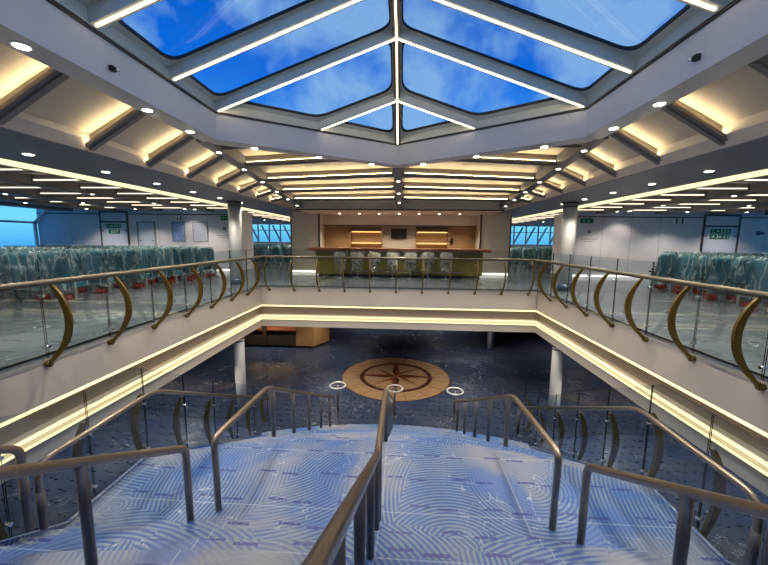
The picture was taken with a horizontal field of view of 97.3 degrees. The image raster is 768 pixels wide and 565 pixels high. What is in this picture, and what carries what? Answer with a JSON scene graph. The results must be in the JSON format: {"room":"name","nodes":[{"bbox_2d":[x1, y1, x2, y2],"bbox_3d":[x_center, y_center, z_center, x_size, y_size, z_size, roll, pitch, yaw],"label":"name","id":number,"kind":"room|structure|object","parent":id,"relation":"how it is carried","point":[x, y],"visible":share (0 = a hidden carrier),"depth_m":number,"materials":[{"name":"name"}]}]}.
{"room":"ship interior","nodes":[
{"label":"ship interior","id":0,"kind":"room"},
{"bbox_2d":[36,208,253,271],"bbox_3d":[-12.684,-2.388,18.392,10.420,3.250,2.220,1,7,3],"label":"wall","id":1,"kind":"structure","parent":0,"point":[80,227],"depth_m":17.28,"materials":[{"name":"paint"}]},
{"bbox_2d":[0,206,47,248],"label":"window","id":2,"kind":"structure","parent":1,"relation":"in","point":[35,222],"depth_m":17.36,"materials":[{"name":"glass"}]},
{"bbox_2d":[98,211,129,246],"bbox_3d":[-13.793,-2.138,17.362,1.510,2.990,0.050,1,7,3],"label":"door","id":3,"kind":"structure","parent":1,"relation":"in","point":[105,217],"depth_m":17.27,"materials":[{"name":"white metal"}]},
{"bbox_2d":[106,224,120,227],"bbox_3d":[-13.809,-2.885,17.254,0.804,0.220,0.026,1,7,3],"label":"sign","id":4,"kind":"object","parent":3,"relation":"attached to","point":[107,225],"visible":1,"depth_m":17.25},
{"bbox_2d":[108,229,119,233],"bbox_3d":[-13.794,-2.607,17.290,0.600,0.220,0.024,1,7,3],"label":"sign","id":5,"kind":"object","parent":3,"relation":"attached to","point":[111,231],"visible":1,"depth_m":17.28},
{"bbox_2d":[136,221,156,246],"bbox_3d":[-12.098,-1.861,17.299,0.970,2.490,0.050,1,7,3],"label":"door","id":6,"kind":"structure","parent":1,"relation":"in","point":[146,230],"depth_m":17.22,"materials":[{"name":"white metal"}]},
{"bbox_2d":[171,221,185,241],"bbox_3d":[-10.408,-2.582,17.120,0.700,1.000,0.029,1,7,3],"label":"poster","id":7,"kind":"object","parent":1,"relation":"attached to","point":[178,228],"visible":1,"depth_m":17.12,"materials":[{"name":"paper"}]},
{"bbox_2d":[192,222,207,241],"bbox_3d":[-9.270,-2.563,17.057,0.780,1.000,0.029,1,7,3],"label":"poster","id":8,"kind":"object","parent":1,"relation":"attached to","point":[200,229],"visible":1,"depth_m":17.05,"materials":[{"name":"paper"}]},
{"bbox_2d":[0,327,767,564],"bbox_3d":[0.336,4.518,11.656,37.400,0.100,34.000,1,7,3],"label":"floor","id":9,"kind":"structure","parent":0,"point":[517,362],"depth_m":11.85,"materials":[{"name":"blue carpet"}]},
{"bbox_2d":[34,389,275,529],"bbox_3d":[-3.737,3.247,7.427,0.098,3.402,6.958,1,7,3],"label":"stair handrail","id":10,"kind":"object","parent":9,"relation":"on","point":[40,494],"visible":0.76,"depth_m":4.31,"materials":[{"name":"metal"}]},
{"bbox_2d":[233,336,246,415],"bbox_3d":[-4.790,3.104,11.269,0.400,2.700,0.400,1,7,3],"label":"column","id":11,"kind":"structure","parent":9,"relation":"on","point":[238,346],"depth_m":11.12,"materials":[{"name":"paint"}]},
{"bbox_2d":[244,326,329,347],"bbox_3d":[-5.648,2.499,19.157,5.050,1.900,1.920,1,7,3],"label":"reception desk","id":12,"kind":"object","parent":9,"relation":"on","point":[263,336],"visible":0.43,"depth_m":18.39,"materials":[{"name":"brown wood"}]},
{"bbox_2d":[244,330,295,345],"bbox_3d":[-6.454,2.959,18.767,3.400,0.830,0.700,1,7,3],"label":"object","id":13,"kind":"structure","parent":12,"relation":"on","point":[286,338],"depth_m":18.40,"materials":[{"name":"wood"}]},
{"bbox_2d":[256,326,295,330],"bbox_3d":[-6.474,2.511,18.722,3.450,0.070,0.880,1,7,3],"label":"countertop","id":14,"kind":"structure","parent":12,"relation":"on","point":[269,328],"depth_m":18.46,"materials":[{"name":"red wood"}]},
{"bbox_2d":[329,381,345,413],"bbox_3d":[-1.568,3.956,11.473,0.568,1.023,0.568,1,7,3],"label":"post","id":15,"kind":"object","parent":9,"relation":"on","point":[337,388],"visible":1,"depth_m":11.44,"materials":[{"name":"metal"}]},
{"bbox_2d":[0,424,735,564],"bbox_3d":[-0.006,3.185,5.097,8.040,4.245,11.100,1,7,3],"label":"staircase","id":16,"kind":"structure","parent":9,"relation":"on","point":[450,497],"depth_m":4.57,"materials":[{"name":"blue carpet"}]},
{"bbox_2d":[0,445,35,532],"bbox_3d":[-4.035,1.647,1.704,0.084,2.710,3.902,1,7,3],"label":"stair handrail","id":17,"kind":"object","parent":16,"relation":"on","point":[18,452],"visible":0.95,"depth_m":3.68,"materials":[{"name":"metal"}]},
{"bbox_2d":[0,445,194,564],"bbox_3d":[-2.544,1.835,1.915,0.086,3.113,4.443,1,7,3],"label":"stair handrail","id":18,"kind":"object","parent":16,"relation":"on","point":[80,465],"visible":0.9,"depth_m":2.82,"materials":[{"name":"metal"}]},
{"bbox_2d":[0,367,268,540],"bbox_3d":[-4.130,2.467,5.699,0.284,5.824,10.090,1,7,3],"label":"balustrade","id":19,"kind":"object","parent":16,"relation":"attached to","point":[77,451],"visible":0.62,"depth_m":5.73,"materials":[{"name":"gold metal"}]},
{"bbox_2d":[211,386,334,511],"bbox_3d":[-1.968,3.223,7.755,0.154,3.246,6.415,1,7,5],"label":"stair handrail","id":20,"kind":"object","parent":16,"relation":"on","point":[214,444],"visible":1,"depth_m":6.07,"materials":[{"name":"metal"}]},
{"bbox_2d":[301,388,393,564],"bbox_3d":[-0.026,2.570,5.182,0.090,5.226,11.021,1,7,3],"label":"stair handrail","id":21,"kind":"object","parent":16,"relation":"on","point":[363,501],"visible":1,"depth_m":2.31,"materials":[{"name":"metal"}]},
{"bbox_2d":[453,394,561,530],"bbox_3d":[2.237,3.295,7.521,0.153,3.246,6.415,1,7,1],"label":"stair handrail","id":22,"kind":"object","parent":16,"relation":"on","point":[556,452],"visible":1,"depth_m":5.58,"materials":[{"name":"metal"}]},
{"bbox_2d":[522,384,766,538],"bbox_3d":[4.180,2.609,5.236,0.284,5.824,10.090,1,7,3],"label":"balustrade","id":23,"kind":"object","parent":16,"relation":"attached to","point":[719,481],"visible":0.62,"depth_m":5.26,"materials":[{"name":"gold metal"}]},
{"bbox_2d":[576,464,767,564],"bbox_3d":[2.208,1.916,1.650,0.086,3.113,4.443,1,7,3],"label":"stair handrail","id":24,"kind":"object","parent":16,"relation":"on","point":[688,495],"visible":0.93,"depth_m":2.54,"materials":[{"name":"metal"}]},
{"bbox_2d":[761,523,767,564],"bbox_3d":[3.672,1.778,1.275,0.084,2.710,3.902,1,7,3],"label":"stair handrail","id":25,"kind":"object","parent":16,"relation":"on","point":[764,561],"visible":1,"depth_m":3.30,"materials":[{"name":"metal"}]},
{"bbox_2d":[386,384,402,417],"bbox_3d":[0.354,3.999,11.286,0.568,1.023,0.568,1,7,3],"label":"post","id":26,"kind":"object","parent":9,"relation":"on","point":[401,388],"visible":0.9,"depth_m":11.26,"materials":[{"name":"metal"}]},
{"bbox_2d":[342,358,449,401],"bbox_3d":[0.513,4.075,14.709,4.650,0.014,4.650,1,7,3],"label":"rose","id":27,"kind":"object","parent":9,"relation":"on","point":[419,380],"visible":0.94,"depth_m":14.43,"materials":[{"name":"beige wood"}]},
{"bbox_2d":[446,387,463,420],"bbox_3d":[2.318,4.038,11.127,0.568,1.023,0.568,1,7,3],"label":"post","id":28,"kind":"object","parent":9,"relation":"on","point":[447,390],"visible":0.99,"depth_m":11.11,"materials":[{"name":"metal"}]},
{"bbox_2d":[487,331,493,348],"bbox_3d":[5.885,2.292,18.525,0.340,2.700,0.340,1,7,3],"label":"column","id":29,"kind":"structure","parent":9,"relation":"on","point":[490,339],"depth_m":18.50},
{"bbox_2d":[547,345,563,428],"bbox_3d":[5.433,3.278,10.700,0.400,2.700,0.400,1,7,3],"label":"column","id":30,"kind":"structure","parent":9,"relation":"on","point":[557,361],"depth_m":10.57,"materials":[{"name":"paint"}]},
{"bbox_2d":[515,406,762,564],"bbox_3d":[3.956,3.378,6.999,0.098,3.402,6.958,1,7,3],"label":"stair handrail","id":31,"kind":"object","parent":9,"relation":"on","point":[755,534],"visible":0.82,"depth_m":3.95,"materials":[{"name":"metal"}]},
{"bbox_2d":[0,0,767,167],"bbox_3d":[-0.042,-2.393,1.846,7.500,0.570,14.050,1,7,3],"label":"ceiling","id":32,"kind":"structure","parent":0,"point":[738,37],"depth_m":4.70,"materials":[{"name":"grey paint"}]},
{"bbox_2d":[9,41,33,50],"bbox_3d":[-3.567,-2.332,3.324,0.170,0.034,0.170,1,7,3],"label":"recessed light","id":33,"kind":"object","parent":32,"relation":"in","point":[19,45],"visible":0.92,"depth_m":3.31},
{"bbox_2d":[47,0,740,145],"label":"frame","id":34,"kind":"structure","parent":32,"relation":"attached to","point":[104,18],"depth_m":5.51,"materials":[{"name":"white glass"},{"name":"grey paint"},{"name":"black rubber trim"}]},
{"bbox_2d":[651,101,667,106],"bbox_3d":[3.716,-2.415,4.559,0.170,0.034,0.170,1,7,3],"label":"recessed light","id":35,"kind":"object","parent":32,"relation":"in","point":[661,103],"visible":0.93,"depth_m":4.54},
{"bbox_2d":[687,53,700,61],"bbox_3d":[3.412,-2.476,3.731,0.115,0.071,0.070,1,7,3],"label":"ceiling detector","id":36,"kind":"object","parent":32,"relation":"attached to","point":[696,57],"visible":1,"depth_m":3.72,"materials":[{"name":"black plastic"}]},
{"bbox_2d":[0,261,767,375],"bbox_3d":[0.378,0.331,11.125,37.400,0.060,34.000,1,7,3],"label":"floor","id":37,"kind":"structure","parent":0,"point":[21,325],"depth_m":8.54,"materials":[{"name":"grey carpet"}]},
{"bbox_2d":[0,277,13,299],"bbox_3d":[-10.445,-0.216,9.075,0.597,1.326,0.703,1,7,3],"label":"lounge seat","id":38,"kind":"object","parent":37,"relation":"on","point":[6,293],"visible":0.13,"depth_m":9.16,"materials":[{"name":"teal fabric"}]},
{"bbox_2d":[0,248,33,292],"bbox_3d":[-11.118,-0.372,10.256,0.597,1.326,0.703,1,7,4],"label":"lounge seat","id":39,"kind":"object","parent":37,"relation":"on","point":[12,250],"visible":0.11,"depth_m":10.09,"materials":[{"name":"teal fabric"}]},
{"bbox_2d":[0,250,34,300],"bbox_3d":[-9.787,-0.204,9.039,0.597,1.326,0.703,1,7,5],"label":"lounge seat","id":40,"kind":"object","parent":37,"relation":"on","point":[9,273],"visible":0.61,"depth_m":8.79,"materials":[{"name":"teal fabric"}]},
{"bbox_2d":[18,250,49,292],"bbox_3d":[-10.459,-0.361,10.219,0.597,1.326,0.703,1,7,3],"label":"lounge seat","id":41,"kind":"object","parent":37,"relation":"on","point":[33,251],"visible":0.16,"depth_m":10.07,"materials":[{"name":"teal fabric"}]},
{"bbox_2d":[16,251,56,300],"bbox_3d":[-9.127,-0.193,9.002,0.597,1.326,0.703,1,7,3],"label":"lounge seat","id":42,"kind":"object","parent":37,"relation":"on","point":[28,268],"visible":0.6,"depth_m":8.73,"materials":[{"name":"teal fabric"}]},
{"bbox_2d":[35,293,50,299],"bbox_3d":[-9.132,0.369,9.085,0.301,0.160,0.240,1,7,6],"label":"jacket","id":43,"kind":"object","parent":37,"relation":"on","point":[47,296],"visible":0.72,"depth_m":8.99,"materials":[{"name":"fabric"}]},
{"bbox_2d":[40,249,72,292],"bbox_3d":[-9.799,-0.349,10.182,0.597,1.326,0.703,1,7,2],"label":"lounge seat","id":44,"kind":"object","parent":37,"relation":"on","point":[68,289],"visible":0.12,"depth_m":9.86,"materials":[{"name":"teal fabric"}]},
{"bbox_2d":[41,251,85,301],"bbox_3d":[-8.468,-0.182,8.966,0.597,1.326,0.703,1,7,3],"label":"lounge seat","id":45,"kind":"object","parent":37,"relation":"on","point":[60,268],"visible":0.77,"depth_m":8.71,"materials":[{"name":"teal fabric"}]},
{"bbox_2d":[57,281,85,287],"bbox_3d":[-8.465,0.060,9.108,0.480,0.130,0.480,1,7,3],"label":"seat cushion","id":46,"kind":"object","parent":45,"relation":"on","point":[79,283],"depth_m":8.96,"materials":[{"name":"teal fabric"}]},
{"bbox_2d":[61,249,94,293],"bbox_3d":[-9.142,-0.338,10.146,0.597,1.326,0.703,1,7,4],"label":"lounge seat","id":47,"kind":"object","parent":37,"relation":"on","point":[76,266],"visible":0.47,"depth_m":9.88,"materials":[{"name":"teal fabric"}]},
{"bbox_2d":[77,287,86,292],"bbox_3d":[-9.146,0.224,10.228,0.301,0.160,0.240,1,7,2],"label":"jacket","id":48,"kind":"object","parent":37,"relation":"on","point":[80,289],"visible":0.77,"depth_m":10.13,"materials":[{"name":"fabric"}]},
{"bbox_2d":[83,248,113,287],"bbox_3d":[-9.485,-0.489,11.308,0.597,1.326,0.703,1,7,4],"label":"lounge seat","id":49,"kind":"object","parent":37,"relation":"on","point":[90,248],"visible":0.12,"depth_m":11.14,"materials":[{"name":"teal fabric"}]},
{"bbox_2d":[81,249,116,293],"bbox_3d":[-8.482,-0.327,10.109,0.597,1.326,0.703,1,7,2],"label":"lounge seat","id":50,"kind":"object","parent":37,"relation":"on","point":[94,265],"visible":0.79,"depth_m":9.85,"materials":[{"name":"teal fabric"}]},
{"bbox_2d":[90,277,114,282],"bbox_3d":[-8.480,-0.085,10.252,0.480,0.130,0.480,1,7,2],"label":"seat cushion","id":51,"kind":"object","parent":50,"relation":"on","point":[110,279],"depth_m":10.03,"materials":[{"name":"teal fabric"}]},
{"bbox_2d":[95,287,107,292],"bbox_3d":[-8.487,0.235,10.192,0.301,0.160,0.240,1,7,6],"label":"jacket","id":52,"kind":"object","parent":37,"relation":"on","point":[97,290],"visible":0.79,"depth_m":10.08,"materials":[{"name":"fabric"}]},
{"bbox_2d":[102,248,132,287],"bbox_3d":[-8.826,-0.478,11.271,0.597,1.326,0.703,1,7,4],"label":"lounge seat","id":53,"kind":"object","parent":37,"relation":"on","point":[115,262],"visible":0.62,"depth_m":11.01,"materials":[{"name":"teal fabric"}]},
{"bbox_2d":[121,247,144,283],"bbox_3d":[-9.170,-0.628,12.433,0.597,1.326,0.703,1,7,4],"label":"lounge seat","id":54,"kind":"object","parent":37,"relation":"on","point":[142,281],"visible":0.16,"depth_m":12.19,"materials":[{"name":"teal fabric"}]},
{"bbox_2d":[123,249,152,288],"bbox_3d":[-8.168,-0.466,11.234,0.597,1.326,0.703,1,7,5],"label":"lounge seat","id":55,"kind":"object","parent":37,"relation":"on","point":[133,260],"visible":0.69,"depth_m":10.98,"materials":[{"name":"teal fabric"}]},
{"bbox_2d":[129,273,152,278],"bbox_3d":[-8.161,-0.224,11.377,0.480,0.130,0.480,1,7,5],"label":"seat cushion","id":56,"kind":"object","parent":55,"relation":"on","point":[144,275],"depth_m":11.16,"materials":[{"name":"teal fabric"}]},
{"bbox_2d":[133,283,144,287],"bbox_3d":[-8.172,0.096,11.317,0.301,0.160,0.240,1,7,1],"label":"jacket","id":57,"kind":"object","parent":37,"relation":"on","point":[136,285],"visible":0.96,"depth_m":11.21,"materials":[{"name":"fabric"}]},
{"bbox_2d":[138,248,163,283],"bbox_3d":[-8.511,-0.617,12.396,0.597,1.326,0.703,1,7,5],"label":"lounge seat","id":58,"kind":"object","parent":37,"relation":"on","point":[145,252],"visible":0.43,"depth_m":12.11,"materials":[{"name":"teal fabric"}]},
{"bbox_2d":[155,248,181,284],"bbox_3d":[-7.852,-0.606,12.360,0.597,1.326,0.703,1,7,4],"label":"lounge seat","id":59,"kind":"object","parent":37,"relation":"on","point":[165,257],"visible":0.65,"depth_m":12.09,"materials":[{"name":"teal fabric"}]},
{"bbox_2d":[163,270,181,274],"bbox_3d":[-7.847,-0.364,12.502,0.480,0.130,0.480,1,7,4],"label":"seat cushion","id":60,"kind":"object","parent":59,"relation":"on","point":[173,272],"depth_m":12.27,"materials":[{"name":"teal fabric"}]},
{"bbox_2d":[165,247,183,280],"bbox_3d":[-8.347,-0.753,13.480,0.597,1.326,0.703,1,7,3],"label":"lounge seat","id":61,"kind":"object","parent":37,"relation":"on","point":[175,256],"visible":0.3,"depth_m":13.24,"materials":[{"name":"teal fabric"}]},
{"bbox_2d":[179,247,201,280],"bbox_3d":[-7.689,-0.742,13.444,0.597,1.326,0.703,1,7,4],"label":"lounge seat","id":62,"kind":"object","parent":37,"relation":"on","point":[189,257],"visible":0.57,"depth_m":13.18,"materials":[{"name":"teal fabric"}]},
{"bbox_2d":[185,246,204,276],"bbox_3d":[-8.134,-0.888,14.561,0.597,1.326,0.703,1,7,2],"label":"lounge seat","id":63,"kind":"object","parent":37,"relation":"on","point":[196,251],"visible":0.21,"depth_m":14.32,"materials":[{"name":"teal fabric"}]},
{"bbox_2d":[199,247,218,277],"bbox_3d":[-7.475,-0.876,14.525,0.597,1.326,0.703,1,7,2],"label":"lounge seat","id":64,"kind":"object","parent":37,"relation":"on","point":[203,251],"visible":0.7,"depth_m":14.27,"materials":[{"name":"teal fabric"}]},
{"bbox_2d":[226,201,243,284],"bbox_3d":[-5.431,-1.431,12.400,0.500,3.000,0.500,1,7,3],"label":"column","id":65,"kind":"structure","parent":37,"relation":"on","point":[234,207],"depth_m":12.22,"materials":[{"name":"paint"}]},
{"bbox_2d":[253,246,259,266],"bbox_3d":[-7.681,-1.572,20.002,0.597,1.326,0.703,1,7,4],"label":"lounge seat","id":66,"kind":"object","parent":37,"relation":"on","point":[255,250],"visible":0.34,"depth_m":19.76,"materials":[{"name":"teal fabric"}]},
{"bbox_2d":[259,246,271,267],"bbox_3d":[-6.982,-1.560,19.963,0.597,1.326,0.703,1,7,4],"label":"lounge seat","id":67,"kind":"object","parent":37,"relation":"on","point":[262,250],"visible":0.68,"depth_m":19.70,"materials":[{"name":"teal fabric"}]},
{"bbox_2d":[271,246,283,267],"bbox_3d":[-6.283,-1.548,19.924,0.597,1.326,0.703,1,7,4],"label":"lounge seat","id":68,"kind":"object","parent":37,"relation":"on","point":[275,250],"visible":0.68,"depth_m":19.66,"materials":[{"name":"teal fabric"}]},
{"bbox_2d":[283,245,290,267],"bbox_3d":[-5.584,-1.536,19.885,0.597,1.326,0.703,1,7,3],"label":"lounge seat","id":69,"kind":"object","parent":37,"relation":"on","point":[286,249],"visible":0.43,"depth_m":19.60,"materials":[{"name":"teal fabric"}]},
{"bbox_2d":[333,251,346,277],"bbox_3d":[-1.925,-0.803,14.949,0.631,1.184,0.641,2,7,8],"label":"bar stool","id":70,"kind":"object","parent":37,"relation":"on","point":[340,261],"visible":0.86,"depth_m":14.75,"materials":[{"name":"silver metal"}]},
{"bbox_2d":[350,251,364,277],"bbox_3d":[-1.177,-0.790,14.907,0.631,1.184,0.641,2,7,13],"label":"bar stool","id":71,"kind":"object","parent":37,"relation":"on","point":[354,254],"visible":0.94,"depth_m":14.71,"materials":[{"name":"silver metal"}]},
{"bbox_2d":[367,251,380,278],"bbox_3d":[-0.427,-0.777,14.866,0.631,1.184,0.641,0,7,-1],"label":"bar stool","id":72,"kind":"object","parent":37,"relation":"on","point":[372,261],"visible":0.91,"depth_m":14.67,"materials":[{"name":"silver metal"}]},
{"bbox_2d":[0,285,767,495],"bbox_3d":[0.040,1.759,5.495,12.980,1.515,16.450,1,7,3],"label":"balcony edge","id":73,"kind":"structure","parent":37,"relation":"attached to","point":[617,355],"depth_m":6.71,"materials":[{"name":"beige paint"}]},
{"bbox_2d":[0,248,767,390],"bbox_3d":[0.098,0.351,6.109,9.780,1.524,11.675,1,7,3],"label":"glass balustrade","id":74,"kind":"object","parent":37,"relation":"on","point":[737,332],"visible":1,"depth_m":6.29,"materials":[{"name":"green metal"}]},
{"bbox_2d":[386,252,399,278],"bbox_3d":[0.381,-0.763,14.821,0.631,1.184,0.641,3,7,15],"label":"bar stool","id":75,"kind":"object","parent":37,"relation":"on","point":[392,262],"visible":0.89,"depth_m":14.62,"materials":[{"name":"silver metal"}]},
{"bbox_2d":[307,247,491,277],"bbox_3d":[0.643,-0.913,15.521,8.200,1.310,0.950,1,7,3],"label":"bar counter","id":76,"kind":"object","parent":37,"relation":"on","point":[460,268],"depth_m":15.45,"materials":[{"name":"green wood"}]},
{"bbox_2d":[307,247,491,252],"bbox_3d":[0.649,-1.494,15.448,8.200,0.140,0.950,1,7,3],"label":"countertop","id":77,"kind":"structure","parent":76,"relation":"on","point":[309,248],"depth_m":15.01,"materials":[{"name":"red wood"}]},
{"bbox_2d":[403,252,417,278],"bbox_3d":[1.150,-0.750,14.778,0.631,1.184,0.641,1,7,2],"label":"bar stool","id":78,"kind":"object","parent":37,"relation":"on","point":[413,254],"visible":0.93,"depth_m":14.60,"materials":[{"name":"silver metal"}]},
{"bbox_2d":[421,252,434,279],"bbox_3d":[1.899,-0.738,14.736,0.631,1.184,0.641,1,7,7],"label":"bar stool","id":79,"kind":"object","parent":37,"relation":"on","point":[426,255],"visible":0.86,"depth_m":14.52,"materials":[{"name":"silver metal"}]},
{"bbox_2d":[440,252,452,279],"bbox_3d":[2.697,-0.724,14.692,0.631,1.184,0.641,3,8,16],"label":"bar stool","id":80,"kind":"object","parent":37,"relation":"on","point":[445,263],"visible":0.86,"depth_m":14.51,"materials":[{"name":"fabric"}]},
{"bbox_2d":[509,248,519,270],"bbox_3d":[7.335,-1.316,19.166,0.597,1.326,0.703,1,7,3],"label":"lounge seat","id":81,"kind":"object","parent":37,"relation":"on","point":[514,253],"visible":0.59,"depth_m":18.89,"materials":[{"name":"teal fabric"}]},
{"bbox_2d":[519,248,532,270],"bbox_3d":[8.033,-1.304,19.128,0.597,1.326,0.703,1,7,4],"label":"lounge seat","id":82,"kind":"object","parent":37,"relation":"on","point":[527,253],"visible":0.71,"depth_m":18.86,"materials":[{"name":"teal fabric"}]},
{"bbox_2d":[532,248,545,271],"bbox_3d":[8.732,-1.292,19.089,0.597,1.326,0.703,1,7,4],"label":"lounge seat","id":83,"kind":"object","parent":37,"relation":"on","point":[542,252],"visible":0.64,"depth_m":18.82,"materials":[{"name":"teal fabric"}]},
{"bbox_2d":[544,248,551,271],"bbox_3d":[9.430,-1.280,19.050,0.597,1.326,0.703,1,7,4],"label":"lounge seat","id":84,"kind":"object","parent":37,"relation":"on","point":[549,256],"visible":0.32,"depth_m":18.82,"materials":[{"name":"teal fabric"}]},
{"bbox_2d":[557,202,578,290],"bbox_3d":[6.290,-1.212,11.599,0.500,3.000,0.500,1,7,3],"label":"column","id":85,"kind":"structure","parent":37,"relation":"on","point":[570,209],"depth_m":11.43,"materials":[{"name":"paint"}]},
{"bbox_2d":[649,253,675,289],"bbox_3d":[10.069,-0.414,12.257,0.597,1.326,0.703,1,7,4],"label":"lounge seat","id":86,"kind":"object","parent":37,"relation":"on","point":[668,266],"visible":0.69,"depth_m":12.00,"materials":[{"name":"teal fabric"}]},
{"bbox_2d":[664,254,696,294],"bbox_3d":[9.754,-0.274,11.132,0.597,1.326,0.703,1,7,4],"label":"lounge seat","id":87,"kind":"object","parent":37,"relation":"on","point":[682,271],"visible":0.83,"depth_m":10.87,"materials":[{"name":"teal fabric"}]},
{"bbox_2d":[687,255,719,294],"bbox_3d":[10.414,-0.263,11.095,0.597,1.326,0.703,1,7,2],"label":"lounge seat","id":88,"kind":"object","parent":37,"relation":"on","point":[703,260],"visible":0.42,"depth_m":10.84,"materials":[{"name":"teal fabric"}]},
{"bbox_2d":[702,294,716,299],"bbox_3d":[9.684,0.431,10.075,0.301,0.160,0.240,1,7,3],"label":"base","id":89,"kind":"object","parent":37,"relation":"on","point":[705,296],"visible":0.97,"depth_m":9.97,"materials":[{"name":"red metal"}]},
{"bbox_2d":[693,256,731,300],"bbox_3d":[9.689,-0.131,9.993,0.597,1.326,0.703,1,7,3],"label":"lounge seat","id":90,"kind":"object","parent":37,"relation":"on","point":[716,275],"visible":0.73,"depth_m":9.74,"materials":[{"name":"teal fabric"}]},
{"bbox_2d":[706,255,740,295],"bbox_3d":[11.072,-0.252,11.059,0.597,1.326,0.703,1,7,4],"label":"lounge seat","id":91,"kind":"object","parent":37,"relation":"on","point":[733,258],"visible":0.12,"depth_m":10.74,"materials":[{"name":"teal fabric"}]},
{"bbox_2d":[726,295,736,300],"bbox_3d":[10.342,0.443,10.039,0.301,0.160,0.240,1,7,1],"label":"base","id":92,"kind":"object","parent":37,"relation":"on","point":[728,297],"visible":0.71,"depth_m":9.95,"materials":[{"name":"red metal"}]},
{"bbox_2d":[717,256,755,301],"bbox_3d":[10.348,-0.119,9.956,0.597,1.326,0.703,1,7,2],"label":"lounge seat","id":93,"kind":"object","parent":37,"relation":"on","point":[737,274],"visible":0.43,"depth_m":9.71,"materials":[{"name":"teal fabric"}]},
{"bbox_2d":[729,258,767,308],"bbox_3d":[9.622,0.013,8.854,0.597,1.326,0.703,1,7,4],"label":"lounge seat","id":94,"kind":"object","parent":37,"relation":"on","point":[757,280],"visible":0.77,"depth_m":8.62,"materials":[{"name":"teal fabric"}]},
{"bbox_2d":[740,301,757,307],"bbox_3d":[9.618,0.575,8.936,0.301,0.160,0.240,1,7,5],"label":"base","id":95,"kind":"object","parent":37,"relation":"on","point":[743,303],"visible":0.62,"depth_m":8.90,"materials":[{"name":"red metal"}]},
{"bbox_2d":[0,43,767,222],"bbox_3d":[-5.628,-3.214,11.025,25.300,0.920,34.000,1,7,3],"label":"ceiling","id":96,"kind":"structure","parent":0,"point":[27,84],"depth_m":6.09,"materials":[{"name":"grey paint"}]},
{"bbox_2d":[296,203,504,214],"bbox_3d":[0.668,-3.296,15.230,8.720,0.290,2.330,1,7,3],"label":"ceiling","id":97,"kind":"structure","parent":0,"point":[312,208],"depth_m":14.21,"materials":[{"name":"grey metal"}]},
{"bbox_2d":[290,212,511,275],"bbox_3d":[1.043,-2.702,22.153,10.760,3.200,11.320,1,7,3],"label":"wall","id":98,"kind":"structure","parent":0,"point":[492,232],"depth_m":17.07,"materials":[{"name":"paint"}]},
{"bbox_2d":[252,220,290,245],"bbox_3d":[-10.935,-3.657,28.585,14.163,3.360,0.290,1,7,3],"label":"window","id":99,"kind":"structure","parent":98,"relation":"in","point":[257,222],"depth_m":28.32,"materials":[{"name":"glass"}]},
{"bbox_2d":[349,226,382,247],"bbox_3d":[-0.937,-2.236,17.681,1.720,1.360,0.318,1,7,3],"label":"bar shelf","id":100,"kind":"object","parent":98,"relation":"attached to","point":[359,237],"visible":0.74,"depth_m":17.78,"materials":[{"name":"brown wood"}]},
{"bbox_2d":[391,229,406,238],"bbox_3d":[0.780,-2.549,17.659,0.820,0.500,0.089,1,7,3],"label":"television","id":101,"kind":"object","parent":98,"relation":"attached to","point":[395,233],"visible":1,"depth_m":17.62,"materials":[{"name":"black plastic"}]},
{"bbox_2d":[415,227,449,248],"bbox_3d":[2.497,-2.178,17.490,1.720,1.360,0.318,1,7,3],"label":"bar shelf","id":102,"kind":"object","parent":98,"relation":"attached to","point":[426,237],"visible":0.74,"depth_m":17.58,"materials":[{"name":"brown wood"}]},
{"bbox_2d":[221,143,581,202],"bbox_3d":[0.435,-3.113,10.208,8.400,0.786,7.750,1,7,3],"label":"ceiling","id":103,"kind":"structure","parent":0,"point":[485,179],"depth_m":9.69,"materials":[{"name":"grey paint"}]},
{"bbox_2d":[510,222,553,254],"bbox_3d":[13.686,-3.237,27.216,14.163,3.360,0.290,1,7,3],"label":"window","id":104,"kind":"structure","parent":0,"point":[538,224],"depth_m":27.13,"materials":[{"name":"glass"}]},
{"bbox_2d":[499,110,767,224],"bbox_3d":[12.045,-2.714,10.067,14.090,0.520,34.000,1,7,3],"label":"ceiling","id":105,"kind":"structure","parent":0,"point":[744,156],"depth_m":7.81,"materials":[{"name":"grey paint"}]},
{"bbox_2d":[551,211,767,277],"bbox_3d":[14.250,-1.929,16.894,10.420,3.250,2.220,1,7,3],"label":"wall","id":106,"kind":"structure","parent":0,"point":[636,236],"depth_m":15.90,"materials":[{"name":"paint"}]},
{"bbox_2d":[580,218,593,222],"bbox_3d":[9.565,-2.907,15.928,0.600,0.220,0.026,1,7,3],"label":"exit sign","id":107,"kind":"object","parent":106,"relation":"attached to","point":[582,220],"visible":1,"depth_m":15.92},
{"bbox_2d":[572,275,627,276],"bbox_3d":[10.862,-0.305,16.178,3.650,0.080,0.028,1,7,3],"label":"baseboard","id":108,"kind":"structure","parent":106,"relation":"attached to","point":[572,275],"depth_m":16.19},
{"bbox_2d":[673,218,683,223],"bbox_3d":[13.674,-2.857,15.703,0.450,0.260,0.011,1,7,3],"label":"sign","id":109,"kind":"object","parent":106,"relation":"attached to","point":[675,220],"visible":1,"depth_m":15.70,"materials":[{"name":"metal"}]},
{"bbox_2d":[699,214,741,253],"bbox_3d":[15.578,-1.637,15.728,1.610,2.990,0.050,1,7,3],"label":"door","id":110,"kind":"structure","parent":106,"relation":"in","point":[733,222],"depth_m":15.64,"materials":[{"name":"grey metal"}]},
{"bbox_2d":[709,234,729,238],"bbox_3d":[15.546,-2.112,15.656,0.860,0.230,0.026,1,7,3],"label":"sign","id":111,"kind":"object","parent":110,"relation":"attached to","point":[712,236],"visible":1,"depth_m":15.65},
{"bbox_2d":[710,229,730,233],"bbox_3d":[15.559,-2.365,15.623,0.880,0.220,0.026,1,7,3],"label":"sign","id":112,"kind":"object","parent":110,"relation":"attached to","point":[712,231],"visible":1,"depth_m":15.62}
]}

